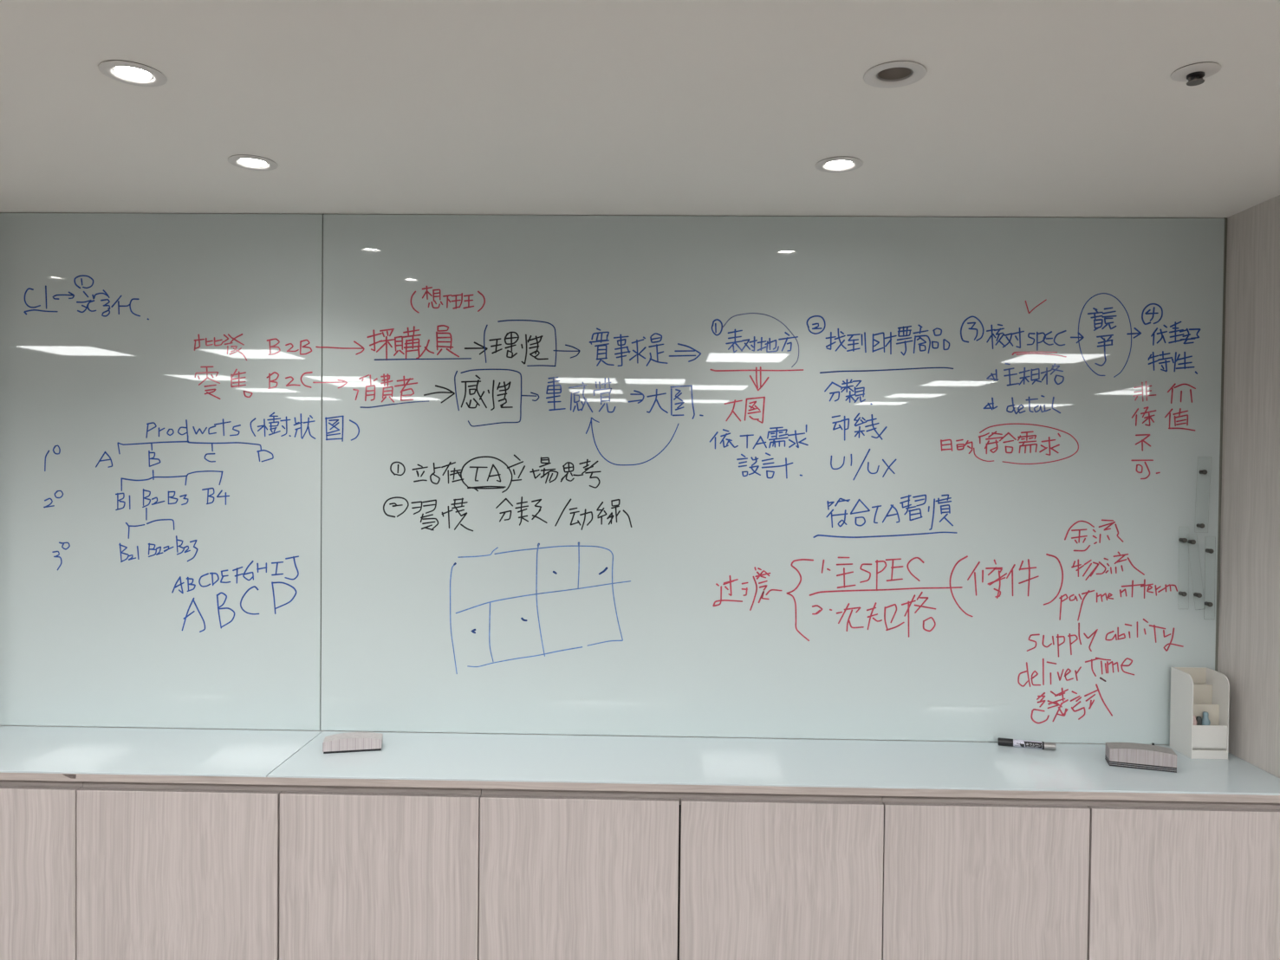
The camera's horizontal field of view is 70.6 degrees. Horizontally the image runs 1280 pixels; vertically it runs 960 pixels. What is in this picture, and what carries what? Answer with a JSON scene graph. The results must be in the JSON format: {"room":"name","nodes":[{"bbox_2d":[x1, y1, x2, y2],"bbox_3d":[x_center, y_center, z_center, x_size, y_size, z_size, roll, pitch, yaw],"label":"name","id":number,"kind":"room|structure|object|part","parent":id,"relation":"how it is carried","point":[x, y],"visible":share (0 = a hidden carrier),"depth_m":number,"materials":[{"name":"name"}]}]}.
{"room":"meeting room","nodes":[
{"label":"meeting room","id":0,"kind":"room"},
{"bbox_2d":[0,725,1169,745],"bbox_3d":[0.049,0.274,2.469,15.000,2.620,0.112,1,1,1],"label":"wall","id":1,"kind":"structure","parent":0,"point":[0,725],"depth_m":2.43,"materials":[{"name":"paint"}]},
{"bbox_2d":[0,213,322,730],"bbox_3d":[-1.311,-0.022,2.432,0.914,1.383,0.008,1,1,1],"label":"whiteboard","id":2,"kind":"object","parent":1,"relation":"attached to","point":[160,373],"visible":1,"depth_m":2.43,"materials":[{"name":"white glass"}]},
{"bbox_2d":[320,214,323,708],"bbox_3d":[-0.853,-0.018,2.425,0.003,1.386,0.005,1,1,1],"label":"trim","id":3,"kind":"structure","parent":1,"relation":"attached to","point":[322,214],"depth_m":2.42,"materials":[{"name":"grey metal"}]},
{"bbox_2d":[320,214,1224,744],"bbox_3d":[0.331,-0.004,2.388,2.375,1.382,0.028,1,1,1],"label":"whiteboard","id":4,"kind":"object","parent":1,"relation":"attached to","point":[917,478],"depth_m":2.39,"materials":[{"name":"white glass"}]},
{"bbox_3d":[1.421,0.230,2.364,0.026,0.216,0.020,0,1,1],"label":"acrylic strip","id":5,"kind":"part","parent":4,"relation":"part of","materials":[{"name":"clear plastic"}]},
{"bbox_3d":[1.453,0.240,2.364,0.052,0.200,0.020,1,1,1],"label":"acrylic strip","id":6,"kind":"part","parent":4,"relation":"part of","materials":[{"name":"clear plastic"}]},
{"bbox_3d":[1.468,0.038,2.360,0.034,0.198,0.020,2,1,1],"label":"acrylic strip","id":7,"kind":"part","parent":4,"relation":"part of","materials":[{"name":"clear plastic"}]},
{"bbox_3d":[1.489,0.256,2.363,0.026,0.217,0.020,0,1,1],"label":"acrylic strip","id":8,"kind":"part","parent":4,"relation":"part of","materials":[{"name":"clear plastic"}]},
{"bbox_2d":[1215,217,1227,671],"bbox_3d":[1.523,0.008,2.374,0.007,1.386,0.006,1,1,1],"label":"trim","id":9,"kind":"structure","parent":1,"relation":"attached to","point":[1225,218],"depth_m":2.37,"materials":[{"name":"grey metal"}]},
{"bbox_2d":[0,0,1279,218],"bbox_3d":[-0.079,-0.747,-4.108,15.000,0.314,13.008,1,1,1],"label":"ceiling","id":10,"kind":"structure","parent":0,"point":[1020,108],"depth_m":1.67,"materials":[{"name":"paint"}]},
{"bbox_2d":[98,59,167,86],"bbox_3d":[-0.866,-0.702,1.544,0.102,0.020,0.102,1,1,1],"label":"recessed light","id":11,"kind":"object","parent":10,"relation":"in","point":[131,73],"visible":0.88,"depth_m":1.55,"materials":[{"name":"grey plastic"}]},
{"bbox_2d":[227,154,278,170],"bbox_3d":[-0.856,-0.710,1.999,0.102,0.020,0.102,1,1,1],"label":"recessed light","id":12,"kind":"object","parent":10,"relation":"in","point":[250,162],"visible":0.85,"depth_m":2.00,"materials":[{"name":"white plastic"}]},
{"bbox_2d":[815,155,863,172],"bbox_3d":[0.434,-0.696,1.972,0.102,0.020,0.102,1,1,1],"label":"recessed light","id":13,"kind":"object","parent":10,"relation":"in","point":[842,164],"visible":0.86,"depth_m":1.98,"materials":[{"name":"grey plastic"}]},
{"bbox_2d":[863,60,926,88],"bbox_3d":[0.428,-0.694,1.517,0.102,0.032,0.102,1,1,1],"label":"recessed light","id":14,"kind":"object","parent":10,"relation":"in","point":[897,74],"visible":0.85,"depth_m":1.53,"materials":[{"name":"white"}]},
{"bbox_2d":[1170,61,1221,85],"bbox_3d":[0.919,-0.667,1.495,0.072,0.019,0.072,1,1,1],"label":"sprinkler","id":15,"kind":"object","parent":10,"relation":"attached to","point":[1194,74],"visible":1,"depth_m":1.49,"materials":[{"name":"white metal"}]},
{"bbox_2d":[1217,194,1279,778],"bbox_3d":[2.579,0.472,2.176,2.124,2.286,0.372,1,1,1],"label":"wall","id":16,"kind":"structure","parent":0,"point":[1249,650],"depth_m":2.25,"materials":[{"name":"grey wood"}]},
{"bbox_3d":[-0.104,1.744,-4.010,15.000,0.100,13.120,1,1,1],"label":"floor","id":17,"kind":"structure","parent":0,"visible":0},
{"bbox_2d":[0,779,83,959],"bbox_3d":[-1.548,1.132,2.280,0.472,0.877,0.337,1,1,1],"label":"base cabinet","id":18,"kind":"object","parent":17,"relation":"on","point":[38,819],"visible":0.43,"depth_m":2.10,"materials":[{"name":"grey wood"}]},
{"bbox_3d":[-1.546,0.716,2.137,0.472,0.039,0.018,1,1,1],"label":"finger pull","id":19,"kind":"part","parent":18,"relation":"part of","materials":[{"name":"brown wood"}]},
{"bbox_2d":[76,781,481,959],"bbox_3d":[-0.841,1.140,2.265,0.940,0.877,0.337,1,1,1],"label":"base cabinet","id":20,"kind":"object","parent":17,"relation":"on","point":[165,871],"visible":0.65,"depth_m":2.09,"materials":[{"name":"grey wood"}]},
{"bbox_3d":[-1.077,1.110,2.110,0.471,0.774,0.018,1,1,1],"label":"door","id":21,"kind":"part","parent":20,"relation":"part of","materials":[{"name":"brown wood"}]},
{"bbox_3d":[-0.840,0.723,2.122,0.940,0.039,0.018,1,1,1],"label":"finger pull","id":22,"kind":"part","parent":20,"relation":"part of","materials":[{"name":"brown wood"}]},
{"bbox_3d":[-0.606,1.115,2.100,0.462,0.774,0.018,1,1,1],"label":"door","id":23,"kind":"part","parent":20,"relation":"part of","materials":[{"name":"brown wood"}]},
{"bbox_2d":[478,788,883,959],"bbox_3d":[0.093,1.150,2.245,0.927,0.877,0.337,1,1,1],"label":"base cabinet","id":24,"kind":"object","parent":17,"relation":"on","point":[564,874],"visible":0.73,"depth_m":2.07,"materials":[{"name":"grey wood"}]},
{"bbox_3d":[-0.143,1.120,2.090,0.458,0.774,0.018,1,1,1],"label":"door","id":25,"kind":"part","parent":24,"relation":"part of","materials":[{"name":"brown wood"}]},
{"bbox_3d":[0.095,0.733,2.102,0.927,0.039,0.018,1,1,1],"label":"finger pull","id":26,"kind":"part","parent":24,"relation":"part of","materials":[{"name":"silver metal"}]},
{"bbox_3d":[0.322,1.125,2.080,0.462,0.774,0.018,1,1,1],"label":"door","id":27,"kind":"part","parent":24,"relation":"part of","materials":[{"name":"brown wood"}]},
{"bbox_2d":[881,796,1279,959],"bbox_3d":[1.034,1.160,2.225,0.952,0.877,0.337,1,1,1],"label":"base cabinet","id":28,"kind":"object","parent":17,"relation":"on","point":[964,878],"visible":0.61,"depth_m":2.05,"materials":[{"name":"grey wood"}]},
{"bbox_2d":[0,773,1279,803],"bbox_3d":[-0.132,0.700,2.242,3.294,0.018,0.348,1,1,1],"label":"countertop","id":29,"kind":"structure","parent":28,"relation":"on","point":[13,776],"depth_m":2.06,"materials":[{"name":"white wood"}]},
{"bbox_2d":[0,726,322,777],"bbox_3d":[-1.318,0.676,2.267,0.920,0.005,0.347,1,1,1],"label":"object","id":30,"kind":"structure","parent":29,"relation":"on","point":[43,750],"depth_m":2.25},
{"bbox_2d":[266,731,1279,795],"bbox_3d":[0.329,0.693,2.232,2.371,0.005,0.347,1,1,1],"label":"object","id":31,"kind":"structure","parent":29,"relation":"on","point":[402,756],"depth_m":2.19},
{"bbox_2d":[322,732,382,753],"bbox_3d":[-0.724,0.661,2.279,0.140,0.036,0.052,0,1,-13],"label":"eraser","id":32,"kind":"object","parent":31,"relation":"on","point":[349,742],"visible":1,"depth_m":2.26,"materials":[{"name":"beige wood"}]},
{"bbox_2d":[997,737,1056,750],"bbox_3d":[1.005,0.686,2.349,0.138,0.020,0.020,1,1,17],"label":"marker pen","id":33,"kind":"object","parent":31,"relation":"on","point":[1004,742],"visible":1,"depth_m":2.34,"materials":[{"name":"black plastic"}]},
{"bbox_2d":[1104,742,1177,773],"bbox_3d":[1.227,0.677,2.214,0.146,0.047,0.055,1,1,18],"label":"eraser","id":34,"kind":"object","parent":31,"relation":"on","point":[1125,755],"visible":1,"depth_m":2.19,"materials":[{"name":"beige wood"}]},
{"bbox_2d":[1169,666,1229,760],"bbox_3d":[1.434,0.596,2.317,0.092,0.211,0.096,1,1,1],"label":"pen holder","id":35,"kind":"object","parent":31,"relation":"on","point":[1194,691],"visible":1,"depth_m":2.30,"materials":[{"name":"white plastic"}]},
{"bbox_3d":[1.390,0.595,2.318,0.003,0.211,0.097,1,1,1],"label":"panel","id":36,"kind":"part","parent":35,"relation":"part of","materials":[{"name":"white plastic"}]},
{"bbox_3d":[1.435,0.595,2.364,0.086,0.210,0.003,1,1,1],"label":"panel","id":37,"kind":"part","parent":35,"relation":"part of","materials":[{"name":"beige plastic"}]},
{"bbox_2d":[1193,715,1197,725],"bbox_3d":[1.403,0.638,2.291,0.017,0.083,0.017,1,1,1],"label":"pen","id":38,"kind":"object","parent":35,"relation":"in","point":[1195,722],"visible":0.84,"depth_m":2.28,"materials":[{"name":"white plastic"}]},
{"bbox_2d":[1195,716,1202,725],"bbox_3d":[1.418,0.639,2.293,0.013,0.081,0.013,1,1,1],"label":"pen","id":39,"kind":"object","parent":35,"relation":"in","point":[1198,719],"visible":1,"depth_m":2.29,"materials":[{"name":"black plastic"}]},
{"bbox_2d":[1202,711,1210,725],"bbox_3d":[1.433,0.633,2.291,0.022,0.093,0.022,1,1,1],"label":"pen","id":40,"kind":"object","parent":35,"relation":"in","point":[1205,721],"visible":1,"depth_m":2.28,"materials":[{"name":"blue plastic"}]},
{"bbox_3d":[1.433,0.649,2.279,0.086,0.062,0.010,1,1,1],"label":"panel","id":41,"kind":"part","parent":35,"relation":"part of","materials":[{"name":"white plastic"}]},
{"bbox_2d":[1192,748,1227,759],"bbox_3d":[1.433,0.690,2.317,0.086,0.021,0.094,1,1,1],"label":"drawer","id":42,"kind":"object","parent":35,"relation":"on","point":[1197,753],"depth_m":2.27,"materials":[{"name":"white plastic"}]},
{"bbox_3d":[1.478,0.596,2.316,0.003,0.211,0.097,1,1,1],"label":"panel","id":43,"kind":"part","parent":35,"relation":"part of","materials":[{"name":"white plastic"}]},
{"bbox_3d":[0.786,1.130,2.070,0.462,0.774,0.018,1,1,1],"label":"door","id":44,"kind":"part","parent":28,"relation":"part of","materials":[{"name":"brown wood"}]},
{"bbox_3d":[1.035,0.743,2.082,0.952,0.039,0.018,1,1,1],"label":"finger pull","id":45,"kind":"part","parent":28,"relation":"part of","materials":[{"name":"silver metal"}]},
{"bbox_3d":[1.264,1.135,2.060,0.483,0.774,0.018,1,1,1],"label":"door","id":46,"kind":"part","parent":28,"relation":"part of","materials":[{"name":"brown wood"}]}
]}

